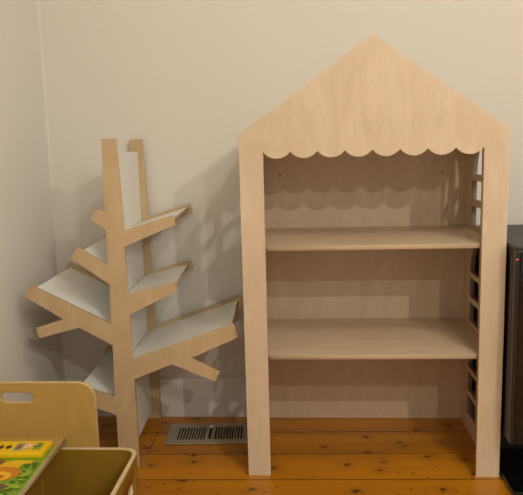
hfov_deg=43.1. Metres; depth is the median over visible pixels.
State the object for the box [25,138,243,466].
bookshelf
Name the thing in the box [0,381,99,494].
chair
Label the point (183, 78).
wall
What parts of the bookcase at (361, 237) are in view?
panel, shelf, shelf, panel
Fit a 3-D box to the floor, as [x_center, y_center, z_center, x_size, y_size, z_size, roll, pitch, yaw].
[0.734,0.965,0.819,3.477,0.060,3.782,-1,9,4]
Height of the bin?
0.242 m
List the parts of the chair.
panel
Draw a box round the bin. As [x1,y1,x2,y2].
[24,447,138,494]
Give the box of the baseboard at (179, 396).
[64,377,475,416]
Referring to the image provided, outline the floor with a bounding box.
[98,417,510,494]
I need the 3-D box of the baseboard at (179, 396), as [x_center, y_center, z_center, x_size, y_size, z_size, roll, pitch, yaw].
[0.892,0.577,2.556,3.370,0.159,0.015,-1,9,4]
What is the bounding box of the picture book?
[0,441,54,494]
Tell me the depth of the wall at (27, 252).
2.29 m
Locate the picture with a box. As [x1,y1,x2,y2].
[0,459,37,494]
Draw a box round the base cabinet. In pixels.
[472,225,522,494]
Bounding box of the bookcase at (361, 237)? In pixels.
[238,34,509,476]
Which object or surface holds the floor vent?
in the floor
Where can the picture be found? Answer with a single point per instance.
(15, 474)
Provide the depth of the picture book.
1.70 m
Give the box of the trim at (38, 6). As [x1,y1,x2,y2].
[36,0,67,376]
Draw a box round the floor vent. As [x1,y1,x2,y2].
[164,423,247,444]
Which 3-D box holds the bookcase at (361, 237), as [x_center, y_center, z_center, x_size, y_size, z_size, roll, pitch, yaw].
[0.355,0.023,2.258,0.800,1.374,0.464,-1,9,4]
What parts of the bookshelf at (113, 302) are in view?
shelf, shelf, shelf, panel, shelf, shelf, shelf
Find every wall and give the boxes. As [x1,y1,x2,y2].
[0,0,64,400]
[40,0,522,377]
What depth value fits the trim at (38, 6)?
2.52 m

